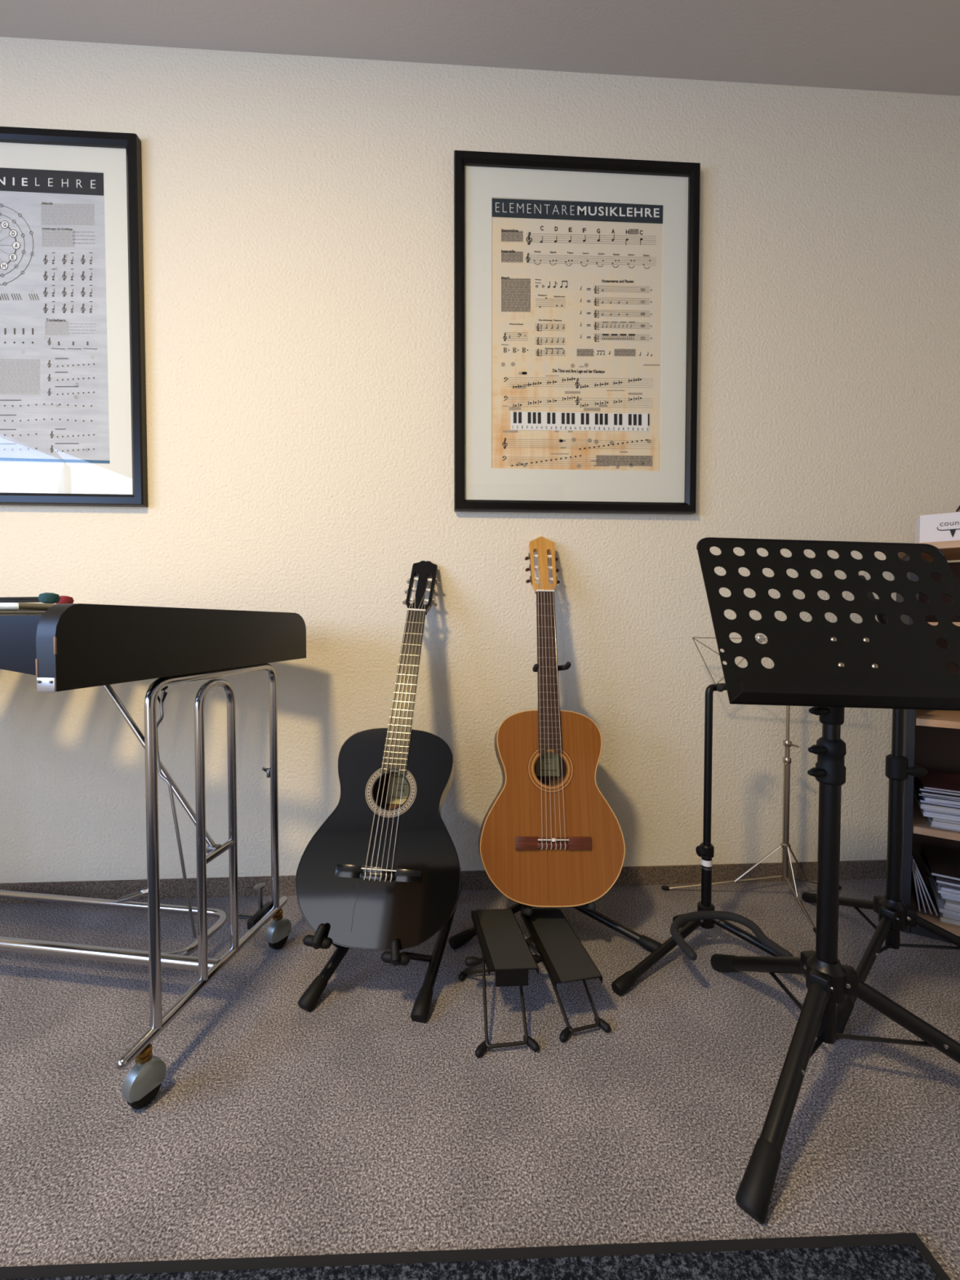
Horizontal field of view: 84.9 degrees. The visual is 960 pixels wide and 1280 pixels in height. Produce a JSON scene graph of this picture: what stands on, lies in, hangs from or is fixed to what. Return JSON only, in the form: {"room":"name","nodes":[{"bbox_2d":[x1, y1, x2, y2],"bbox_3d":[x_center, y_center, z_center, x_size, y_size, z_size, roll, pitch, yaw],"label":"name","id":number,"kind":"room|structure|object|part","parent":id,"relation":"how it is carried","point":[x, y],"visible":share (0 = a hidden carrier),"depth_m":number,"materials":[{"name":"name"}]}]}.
{"room":"music room","nodes":[
{"label":"music room","id":0,"kind":"room"},
{"bbox_2d":[0,36,959,883],"bbox_3d":[-0.260,-0.464,1.624,4.770,2.467,0.100,0,2,-3],"label":"wall","id":1,"kind":"structure","parent":0,"point":[298,211],"depth_m":1.58,"materials":[{"name":"beige paint"}]},
{"bbox_2d":[0,126,147,506],"bbox_3d":[-1.338,-0.907,1.484,0.738,1.039,0.028,0,2,-3],"label":"framed poster","id":2,"kind":"object","parent":1,"relation":"attached to","point":[73,429],"visible":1,"depth_m":1.50,"materials":[{"name":"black paper"}]},
{"bbox_2d":[0,859,886,903],"bbox_3d":[-0.257,0.743,1.607,4.570,0.057,0.008,0,2,-3],"label":"baseboard","id":3,"kind":"structure","parent":1,"relation":"attached to","point":[171,888],"depth_m":1.62,"materials":[{"name":"carpet"}]},
{"bbox_2d":[453,150,700,514],"bbox_3d":[0.292,-0.908,1.577,0.738,1.040,0.028,0,2,-3],"label":"framed poster","id":4,"kind":"object","parent":1,"relation":"attached to","point":[576,278],"visible":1,"depth_m":1.58,"materials":[{"name":"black paper"}]},
{"bbox_2d":[0,878,959,1279],"bbox_3d":[-0.162,0.871,-0.033,4.770,0.100,3.500,0,2,-3],"label":"floor","id":5,"kind":"structure","parent":0,"point":[350,1124],"depth_m":0.92,"materials":[{"name":"carpet"}]},
{"bbox_2d":[0,602,306,1109],"bbox_3d":[-1.046,0.358,1.172,1.076,0.852,0.757,0,2,8],"label":"vibraphone","id":6,"kind":"object","parent":5,"relation":"on","point":[67,646],"visible":1,"depth_m":1.01,"materials":[{"name":"black metal"}]},
{"bbox_3d":[-1.099,0.007,0.824,1.000,0.090,0.018,0,2,8],"label":"panel","id":7,"kind":"part","parent":6,"relation":"part of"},
{"bbox_2d":[0,592,60,604],"bbox_3d":[-0.926,-0.074,0.923,0.358,0.019,0.031,0,2,-2],"label":"mallet","id":8,"kind":"object","parent":6,"relation":"on","point":[45,597],"visible":0.92,"depth_m":0.93,"materials":[{"name":"teal"}]},
{"bbox_2d":[0,595,74,604],"bbox_3d":[-0.971,-0.076,1.013,0.357,0.019,0.030,0,2,-2],"label":"mallet","id":9,"kind":"object","parent":6,"relation":"on","point":[64,599],"visible":0.56,"depth_m":1.02,"materials":[{"name":"red"}]},
{"bbox_3d":[-1.034,0.717,1.334,0.768,0.020,0.206,0,2,8],"label":"pedal frame","id":10,"kind":"part","parent":6,"relation":"part of","materials":[{"name":"silver metal"}]},
{"bbox_3d":[-0.597,0.443,0.914,0.061,0.020,0.032,0,2,8],"label":"lever","id":11,"kind":"part","parent":6,"relation":"part of","materials":[{"name":"silver metal"}]},
{"bbox_3d":[-0.576,0.710,0.900,0.025,0.022,0.025,0,2,8],"label":"caster stem","id":12,"kind":"part","parent":6,"relation":"part of","materials":[{"name":"gold metal"}]},
{"bbox_2d":[121,1055,166,1103],"bbox_3d":[-0.571,0.740,0.894,0.046,0.046,0.066,0,2,8],"label":"hood","id":13,"kind":"object","parent":6,"relation":"attached to","point":[143,1078],"depth_m":0.88,"materials":[{"name":"silver metal"}]},
{"bbox_3d":[-0.542,-0.001,1.077,0.030,0.122,0.725,0,2,8],"label":"panel","id":14,"kind":"part","parent":6,"relation":"part of","materials":[{"name":"black wood"}]},
{"bbox_3d":[-0.602,0.343,1.036,0.084,0.491,0.006,0,2,8],"label":"pedal rod","id":15,"kind":"part","parent":6,"relation":"part of","materials":[{"name":"silver metal"}]},
{"label":"leg frame","id":16,"kind":"part","parent":6,"relation":"part of","materials":[{"name":"silver metal"}]},
{"bbox_3d":[-0.546,0.381,1.093,0.018,0.601,0.120,0,2,8],"label":"leg frame","id":17,"kind":"part","parent":6,"relation":"part of","materials":[{"name":"silver metal"}]},
{"bbox_3d":[-0.513,0.696,1.332,0.025,0.022,0.025,0,2,8],"label":"caster stem","id":18,"kind":"part","parent":6,"relation":"part of","materials":[{"name":"gold metal"}]},
{"bbox_2d":[266,917,291,943],"bbox_3d":[-0.508,0.727,1.326,0.046,0.046,0.066,0,2,8],"label":"hood","id":19,"kind":"object","parent":6,"relation":"attached to","point":[277,930],"depth_m":1.31,"materials":[{"name":"silver metal"}]},
{"bbox_2d":[297,883,462,1022],"bbox_3d":[-0.202,0.687,1.317,0.283,0.203,0.531,0,2,12],"label":"guitar stand","id":20,"kind":"object","parent":5,"relation":"on","point":[420,1013],"visible":0.7,"depth_m":1.12,"materials":[{"name":"black metal"}]},
{"bbox_3d":[-0.294,0.685,1.247,0.024,0.193,0.310,1,2,30],"label":"leg","id":21,"kind":"part","parent":20,"relation":"part of","materials":[{"name":"black metal"}]},
{"bbox_3d":[-0.336,0.669,1.152,0.033,0.098,0.136,0,2,11],"label":"cradle arm","id":22,"kind":"part","parent":20,"relation":"part of","materials":[{"name":"black"}]},
{"bbox_2d":[295,560,462,951],"bbox_3d":[-0.227,0.226,1.344,0.365,0.916,0.529,0,2,-1],"label":"guitar","id":23,"kind":"object","parent":20,"relation":"on","point":[384,866],"visible":1,"depth_m":1.19,"materials":[{"name":"black wood"}]},
{"bbox_2d":[389,776,406,798],"bbox_3d":[-0.201,0.373,1.331,0.050,0.054,0.002,4,-27,2],"label":"label","id":24,"kind":"object","parent":23,"relation":"attached to","point":[393,776],"depth_m":1.33,"materials":[{"name":"beige paper"}]},
{"bbox_3d":[-0.134,-0.145,1.525,0.001,0.119,0.030,4,-27,2],"label":"machine plate","id":25,"kind":"part","parent":23,"relation":"part of","materials":[{"name":"silver metal"}]},
{"bbox_3d":[-0.159,0.691,1.149,0.067,0.087,0.149,1,2,32],"label":"cradle arm","id":26,"kind":"part","parent":20,"relation":"part of","materials":[{"name":"black"}]},
{"bbox_3d":[-0.091,0.707,1.233,0.024,0.150,0.311,0,2,13],"label":"leg","id":27,"kind":"part","parent":20,"relation":"part of","materials":[{"name":"black metal"}]},
{"bbox_2d":[0,1232,951,1279],"bbox_3d":[-0.495,0.816,-0.085,2.238,0.012,1.556,0,2,-3],"label":"rug","id":28,"kind":"object","parent":5,"relation":"on","point":[902,1255],"visible":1,"depth_m":0.66,"materials":[{"name":"black carpet"}]},
{"bbox_2d":[457,908,539,1057],"bbox_3d":[0.035,0.724,1.139,0.142,0.124,0.300,0,2,-11],"label":"footstool","id":29,"kind":"object","parent":5,"relation":"on","point":[506,952],"visible":1,"depth_m":1.12,"materials":[{"name":"black metal"}]},
{"bbox_3d":[-0.013,0.702,1.147,0.040,0.019,0.019,0,2,-3],"label":"adjusting knob","id":30,"kind":"part","parent":29,"relation":"part of","materials":[{"name":"black plastic"}]},
{"bbox_3d":[0.029,0.723,1.176,0.135,0.104,0.101,0,2,-3],"label":"frame","id":31,"kind":"part","parent":29,"relation":"part of","materials":[{"name":"black metal"}]},
{"bbox_3d":[0.047,0.724,1.105,0.086,0.106,0.211,0,2,-3],"label":"frame","id":32,"kind":"part","parent":29,"relation":"part of","materials":[{"name":"black metal"}]},
{"bbox_3d":[0.049,0.671,1.175,0.100,0.018,0.231,0,2,-11],"label":"foot plate","id":33,"kind":"part","parent":29,"relation":"part of","materials":[{"name":"black metal"}]},
{"bbox_2d":[448,662,662,952],"bbox_3d":[0.183,0.424,1.317,0.374,0.721,0.420,-2,2,-44],"label":"guitar stand","id":34,"kind":"object","parent":5,"relation":"on","point":[457,940],"visible":0.45,"depth_m":1.34,"materials":[{"name":"black metal"}]},
{"bbox_3d":[0.058,0.740,1.407,0.292,0.071,0.021,-1,2,-32],"label":"leg","id":35,"kind":"part","parent":34,"relation":"part of","materials":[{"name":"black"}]},
{"bbox_2d":[478,536,625,906],"bbox_3d":[0.175,0.181,1.434,0.366,0.977,0.359,0,2,-3],"label":"guitar","id":36,"kind":"object","parent":34,"relation":"on","point":[549,837],"visible":1,"depth_m":1.34,"materials":[{"name":"brown wood"}]},
{"bbox_3d":[0.149,-0.216,1.546,0.001,0.119,0.030,1,-17,-3],"label":"machine plate","id":37,"kind":"part","parent":36,"relation":"part of","materials":[{"name":"silver metal"}]},
{"bbox_2d":[538,757,556,770],"bbox_3d":[0.187,0.334,1.453,0.050,0.054,0.001,1,-17,-3],"label":"label","id":38,"kind":"object","parent":36,"relation":"attached to","point":[545,757],"depth_m":1.45,"materials":[{"name":"beige paper"}]},
{"bbox_3d":[0.327,0.741,1.393,0.298,0.071,0.021,1,2,37],"label":"leg","id":39,"kind":"part","parent":34,"relation":"part of","materials":[{"name":"black metal"}]},
{"bbox_2d":[520,908,610,1042],"bbox_3d":[0.173,0.730,1.192,0.137,0.108,0.331,0,2,-9],"label":"footstool","id":40,"kind":"object","parent":5,"relation":"on","point":[565,959],"visible":0.91,"depth_m":1.15,"materials":[{"name":"black metal"}]},
{"bbox_3d":[0.173,0.730,1.238,0.099,0.086,0.212,0,2,-3],"label":"frame","id":41,"kind":"part","parent":40,"relation":"part of","materials":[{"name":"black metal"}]},
{"bbox_3d":[0.126,0.720,1.185,0.040,0.019,0.019,0,2,-3],"label":"adjusting knob","id":42,"kind":"part","parent":40,"relation":"part of","materials":[{"name":"black rubber"}]},
{"bbox_3d":[0.177,0.694,1.204,0.100,0.032,0.305,0,2,-9],"label":"foot plate","id":43,"kind":"part","parent":40,"relation":"part of","materials":[{"name":"black metal"}]},
{"bbox_3d":[0.193,0.736,1.148,0.082,0.080,0.212,0,2,-13],"label":"frame","id":44,"kind":"part","parent":40,"relation":"part of","materials":[{"name":"black metal"}]},
{"bbox_2d":[611,683,793,995],"bbox_3d":[0.550,0.451,1.269,0.524,0.670,0.326,0,2,-3],"label":"guitar stand","id":45,"kind":"object","parent":5,"relation":"on","point":[705,916],"visible":0.87,"depth_m":1.30,"materials":[{"name":"black metal"}]},
{"bbox_3d":[0.441,0.745,1.262,0.330,0.071,0.021,-1,2,-36],"label":"leg","id":46,"kind":"part","parent":45,"relation":"part of","materials":[{"name":"black metal"}]},
{"bbox_3d":[0.575,0.546,1.357,0.029,0.029,0.029,0,2,-3],"label":"knob","id":47,"kind":"part","parent":45,"relation":"part of","materials":[{"name":"black plastic"}]},
{"bbox_3d":[0.702,0.745,1.257,0.286,0.071,0.021,2,2,44],"label":"leg","id":48,"kind":"part","parent":45,"relation":"part of","materials":[{"name":"black metal"}]},
{"bbox_2d":[661,635,841,933],"bbox_3d":[0.843,0.380,1.495,0.553,0.786,0.265,0,2,-3],"label":"music stand","id":49,"kind":"object","parent":5,"relation":"on","point":[785,846],"visible":0.8,"depth_m":1.53,"materials":[{"name":"silver metal"}]},
{"bbox_3d":[0.733,0.729,1.581,0.321,0.074,0.007,0,2,12],"label":"leg","id":50,"kind":"part","parent":49,"relation":"part of","materials":[{"name":"silver metal"}]},
{"bbox_3d":[0.894,0.733,1.466,0.007,0.074,0.147,0,2,2],"label":"leg","id":51,"kind":"part","parent":49,"relation":"part of","materials":[{"name":"silver metal"}]},
{"bbox_3d":[1.001,0.730,1.582,0.203,0.074,0.007,-1,2,-19],"label":"leg","id":52,"kind":"part","parent":49,"relation":"part of","materials":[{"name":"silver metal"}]},
{"bbox_2d":[696,537,959,1224],"bbox_3d":[0.654,0.303,0.985,0.620,0.989,0.546,0,2,-3],"label":"music stand","id":53,"kind":"object","parent":5,"relation":"on","point":[824,665],"visible":1,"depth_m":0.90,"materials":[{"name":"black metal"}]},
{"bbox_3d":[0.593,0.685,1.108,0.028,0.201,0.294,0,2,-9],"label":"leg","id":54,"kind":"part","parent":53,"relation":"part of","materials":[{"name":"black"}]},
{"bbox_3d":[0.488,0.693,0.826,0.309,0.201,0.028,-2,2,-42],"label":"leg","id":55,"kind":"part","parent":53,"relation":"part of","materials":[{"name":"black metal"}]},
{"bbox_3d":[0.592,0.230,0.916,0.044,0.017,0.022,0,2,-3],"label":"clamp knob","id":56,"kind":"part","parent":53,"relation":"part of","materials":[{"name":"black plastic"}]},
{"bbox_3d":[0.592,0.191,0.915,0.044,0.017,0.022,0,2,-3],"label":"clamp knob","id":57,"kind":"part","parent":53,"relation":"part of","materials":[{"name":"black plastic"}]},
{"bbox_3d":[0.592,0.122,0.913,0.044,0.017,0.022,0,2,-3],"label":"clamp knob","id":58,"kind":"part","parent":53,"relation":"part of","materials":[{"name":"black plastic"}]},
{"bbox_3d":[0.627,-0.039,0.906,0.465,0.301,0.167,0,2,0],"label":"desk plate","id":59,"kind":"part","parent":53,"relation":"part of","materials":[{"name":"black metal"}]},
{"bbox_3d":[0.801,0.692,0.883,0.338,0.202,0.028,1,2,18],"label":"leg","id":60,"kind":"part","parent":53,"relation":"part of","materials":[{"name":"black metal"}]},
{"bbox_2d":[801,574,959,1039],"bbox_3d":[0.980,0.315,1.291,0.610,0.937,0.520,0,2,-3],"label":"tripod stand","id":61,"kind":"object","parent":5,"relation":"on","point":[895,917],"visible":0.7,"depth_m":1.23,"materials":[{"name":"black steel"},{"name":"black rubber"}]},
{"bbox_3d":[0.975,0.703,1.412,0.021,0.140,0.279,0,2,-3],"label":"leg","id":62,"kind":"part","parent":61,"relation":"part of","materials":[{"name":"black metal"}]},
{"bbox_3d":[0.834,0.712,1.139,0.327,0.141,0.021,-1,2,-37],"label":"leg","id":63,"kind":"part","parent":61,"relation":"part of","materials":[{"name":"black metal"}]},
{"bbox_3d":[0.955,-0.043,1.229,0.073,0.108,0.019,0,2,2],"label":"fork arm","id":64,"kind":"part","parent":61,"relation":"part of","materials":[{"name":"black metal"}]},
{"bbox_3d":[1.008,0.305,1.222,0.059,0.026,0.028,0,2,-3],"label":"knob","id":65,"kind":"part","parent":61,"relation":"part of","materials":[{"name":"black plastic"}]},
{"bbox_3d":[1.143,0.711,1.168,0.316,0.141,0.021,1,2,27],"label":"leg","id":66,"kind":"part","parent":61,"relation":"part of","materials":[{"name":"black metal"}]},
{"bbox_2d":[896,540,959,942],"bbox_3d":[1.561,0.266,1.297,0.880,1.030,0.345,1,2,34],"label":"bookcase","id":67,"kind":"object","parent":5,"relation":"on","point":[931,738],"visible":0.17,"depth_m":1.44,"materials":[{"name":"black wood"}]},
{"bbox_3d":[1.225,0.268,1.520,0.018,1.012,0.335,1,2,34],"label":"panel","id":68,"kind":"part","parent":67,"relation":"part of","materials":[{"name":"black wood"}]},
{"bbox_2d":[911,866,920,912],"bbox_3d":[1.222,0.666,1.486,0.022,0.120,0.190,1,2,34],"label":"magazine","id":69,"kind":"object","parent":67,"relation":"on","point":[913,882],"visible":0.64,"depth_m":1.41,"materials":[{"name":"grey paper"}]},
{"bbox_2d":[911,862,926,913],"bbox_3d":[1.228,0.663,1.483,0.034,0.128,0.190,1,2,34],"label":"magazine","id":70,"kind":"object","parent":67,"relation":"in","point":[920,895],"visible":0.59,"depth_m":1.41,"materials":[{"name":"grey paper"}]},
{"bbox_2d":[911,859,933,915],"bbox_3d":[1.233,0.660,1.480,0.046,0.135,0.190,1,2,34],"label":"magazine","id":71,"kind":"object","parent":67,"relation":"in","point":[915,868],"visible":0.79,"depth_m":1.40,"materials":[{"name":"grey paper"}]},
{"bbox_2d":[911,850,938,916],"bbox_3d":[1.238,0.657,1.476,0.058,0.142,0.190,1,2,34],"label":"magazine","id":72,"kind":"object","parent":67,"relation":"on","point":[913,858],"visible":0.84,"depth_m":1.40,"materials":[{"name":"grey paper"}]},
{"bbox_3d":[1.570,0.748,1.303,0.810,0.018,0.323,1,2,34],"label":"shelf","id":73,"kind":"part","parent":67,"relation":"part of","materials":[{"name":"brown wood"}]},
{"bbox_3d":[1.661,0.263,1.426,0.810,0.980,0.006,1,2,34],"label":"panel","id":74,"kind":"part","parent":67,"relation":"part of","materials":[{"name":"brown"}]},
{"bbox_3d":[1.570,0.503,1.296,0.810,0.018,0.323,1,2,34],"label":"shelf","id":75,"kind":"part","parent":67,"relation":"part of","materials":[{"name":"brown wood"}]},
{"bbox_2d":[914,511,959,542],"bbox_3d":[1.299,-0.291,1.373,0.242,0.079,0.103,1,2,34],"label":"gift box","id":76,"kind":"object","parent":67,"relation":"on","point":[938,527],"visible":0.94,"depth_m":1.38,"materials":[{"name":"white cardboard"}]},
{"bbox_3d":[1.570,0.218,1.287,0.810,0.018,0.323,1,2,34],"label":"shelf","id":77,"kind":"part","parent":67,"relation":"part of","materials":[{"name":"brown wood"}]},
{"bbox_2d":[927,816,959,831],"bbox_3d":[1.362,0.487,1.379,0.290,0.008,0.205,1,2,35],"label":"magazine","id":78,"kind":"object","parent":67,"relation":"on","point":[935,826],"visible":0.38,"depth_m":1.37,"materials":[{"name":"grey paper"}]},
{"bbox_2d":[928,817,959,829],"bbox_3d":[1.355,0.477,1.370,0.290,0.011,0.205,1,2,35],"label":"magazine","id":79,"kind":"object","parent":78,"relation":"on","point":[935,823],"visible":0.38,"depth_m":1.35,"materials":[{"name":"grey paper"}]},
{"bbox_2d":[931,817,959,824],"bbox_3d":[1.360,0.468,1.375,0.290,0.006,0.205,1,2,34],"label":"magazine","id":80,"kind":"object","parent":79,"relation":"on","point":[932,818],"visible":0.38,"depth_m":1.36,"materials":[{"name":"grey paper"}]},
{"bbox_2d":[913,797,959,821],"bbox_3d":[1.346,0.458,1.390,0.290,0.012,0.205,1,2,33],"label":"magazine","id":81,"kind":"object","parent":80,"relation":"on","point":[930,814],"visible":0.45,"depth_m":1.37,"materials":[{"name":"grey paper"}]},
{"bbox_2d":[922,808,959,815],"bbox_3d":[1.350,0.448,1.402,0.290,0.006,0.205,1,2,31],"label":"magazine","id":82,"kind":"object","parent":81,"relation":"on","point":[922,809],"visible":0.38,"depth_m":1.37,"materials":[{"name":"grey paper"}]},
{"bbox_2d":[913,786,959,813],"bbox_3d":[1.339,0.438,1.395,0.290,0.012,0.205,1,2,32],"label":"magazine","id":83,"kind":"object","parent":82,"relation":"on","point":[922,806],"visible":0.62,"depth_m":1.37,"materials":[{"name":"grey paper"}]},
{"bbox_2d":[915,787,959,808],"bbox_3d":[1.344,0.427,1.390,0.290,0.009,0.205,1,2,36],"label":"magazine","id":84,"kind":"object","parent":83,"relation":"on","point":[921,799],"visible":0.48,"depth_m":1.37,"materials":[{"name":"grey paper"}]},
{"bbox_2d":[913,782,959,804],"bbox_3d":[1.347,0.418,1.395,0.290,0.008,0.205,1,2,31],"label":"magazine","id":85,"kind":"object","parent":84,"relation":"on","point":[926,798],"visible":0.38,"depth_m":1.36,"materials":[{"name":"grey paper"}]},
{"bbox_2d":[914,784,959,801],"bbox_3d":[1.342,0.411,1.393,0.290,0.006,0.205,1,2,36],"label":"magazine","id":86,"kind":"object","parent":85,"relation":"on","point":[917,789],"visible":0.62,"depth_m":1.38,"materials":[{"name":"grey paper"}]},
{"bbox_2d":[913,780,959,799],"bbox_3d":[1.338,0.404,1.389,0.290,0.007,0.205,1,2,33],"label":"magazine","id":87,"kind":"object","parent":86,"relation":"on","point":[922,793],"visible":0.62,"depth_m":1.36,"materials":[{"name":"grey paper"}]},
{"bbox_2d":[913,776,959,796],"bbox_3d":[1.340,0.395,1.393,0.290,0.008,0.205,1,2,34],"label":"magazine","id":88,"kind":"object","parent":87,"relation":"on","point":[920,788],"visible":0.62,"depth_m":1.38,"materials":[{"name":"grey paper"}]},
{"bbox_2d":[915,770,959,793],"bbox_3d":[1.344,0.388,1.391,0.290,0.006,0.205,1,2,32],"label":"magazine","id":89,"kind":"object","parent":88,"relation":"on","point":[934,780],"visible":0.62,"depth_m":1.42,"materials":[{"name":"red paper"}]},
{"bbox_3d":[1.570,-0.034,1.279,0.810,0.018,0.323,1,2,34],"label":"shelf","id":90,"kind":"part","parent":67,"relation":"part of","materials":[{"name":"brown wood"}]},
{"bbox_2d":[928,884,959,925],"bbox_3d":[1.381,0.730,1.377,0.290,0.012,0.205,1,2,34],"label":"magazine","id":91,"kind":"object","parent":67,"relation":"on","point":[944,919],"visible":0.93,"depth_m":1.37,"materials":[{"name":"grey paper"}]},
{"bbox_2d":[941,912,959,920],"bbox_3d":[1.389,0.716,1.378,0.290,0.014,0.205,1,2,34],"label":"magazine","id":92,"kind":"object","parent":91,"relation":"on","point":[946,915],"visible":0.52,"depth_m":1.36,"materials":[{"name":"grey paper"}]},
{"bbox_2d":[927,876,959,916],"bbox_3d":[1.375,0.704,1.373,0.290,0.009,0.205,1,2,34],"label":"magazine","id":93,"kind":"object","parent":92,"relation":"on","point":[938,901],"visible":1,"depth_m":1.40,"materials":[{"name":"grey paper"}]},
{"bbox_2d":[934,885,959,911],"bbox_3d":[1.386,0.693,1.372,0.290,0.012,0.205,1,2,34],"label":"magazine","id":94,"kind":"object","parent":93,"relation":"on","point":[942,902],"visible":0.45,"depth_m":1.36,"materials":[{"name":"grey paper"}]},
{"bbox_2d":[942,898,959,909],"bbox_3d":[1.379,0.682,1.364,0.290,0.010,0.205,1,2,32],"label":"magazine","id":95,"kind":"object","parent":94,"relation":"on","point":[948,903],"visible":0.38,"depth_m":1.35,"materials":[{"name":"grey paper"}]},
{"bbox_2d":[934,884,959,902],"bbox_3d":[1.385,0.672,1.385,0.290,0.007,0.205,1,2,32],"label":"magazine","id":96,"kind":"object","parent":95,"relation":"on","point":[942,897],"visible":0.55,"depth_m":1.37,"materials":[{"name":"grey paper"}]},
{"bbox_2d":[924,862,959,899],"bbox_3d":[1.380,0.662,1.383,0.290,0.013,0.205,1,2,31],"label":"magazine","id":97,"kind":"object","parent":96,"relation":"on","point":[928,871],"visible":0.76,"depth_m":1.37,"materials":[{"name":"grey paper"}]},
{"bbox_2d":[933,880,959,897],"bbox_3d":[1.365,0.652,1.361,0.290,0.006,0.205,1,2,35],"label":"magazine","id":98,"kind":"object","parent":97,"relation":"on","point":[942,891],"visible":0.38,"depth_m":1.35,"materials":[{"name":"grey paper"}]},
{"bbox_2d":[938,885,959,893],"bbox_3d":[1.374,0.645,1.375,0.290,0.006,0.205,1,2,31],"label":"magazine","id":99,"kind":"object","parent":98,"relation":"on","point":[944,888],"visible":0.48,"depth_m":1.36,"materials":[{"name":"grey paper"}]},
{"bbox_2d":[920,853,959,888],"bbox_3d":[1.374,0.637,1.389,0.290,0.008,0.205,1,2,31],"label":"magazine","id":100,"kind":"object","parent":99,"relation":"on","point":[922,854],"visible":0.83,"depth_m":1.46,"materials":[{"name":"grey paper"}]},
{"bbox_2d":[933,875,959,888],"bbox_3d":[1.363,0.628,1.371,0.290,0.011,0.205,1,2,34],"label":"magazine","id":101,"kind":"object","parent":100,"relation":"on","point":[938,880],"visible":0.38,"depth_m":1.36,"materials":[{"name":"grey paper"}]},
{"bbox_2d":[921,844,959,881],"bbox_3d":[1.367,0.617,1.387,0.290,0.009,0.205,1,2,35],"label":"magazine","id":102,"kind":"object","parent":101,"relation":"on","point":[941,863],"visible":1,"depth_m":1.44,"materials":[{"name":"grey paper"}]},
{"bbox_2d":[0,0,959,96],"bbox_3d":[-0.161,-1.694,-0.111,4.770,0.100,3.500,0,2,-3],"label":"ceiling","id":103,"kind":"structure","parent":0,"point":[894,46],"depth_m":1.46,"materials":[{"name":"beige paint"}]}
]}

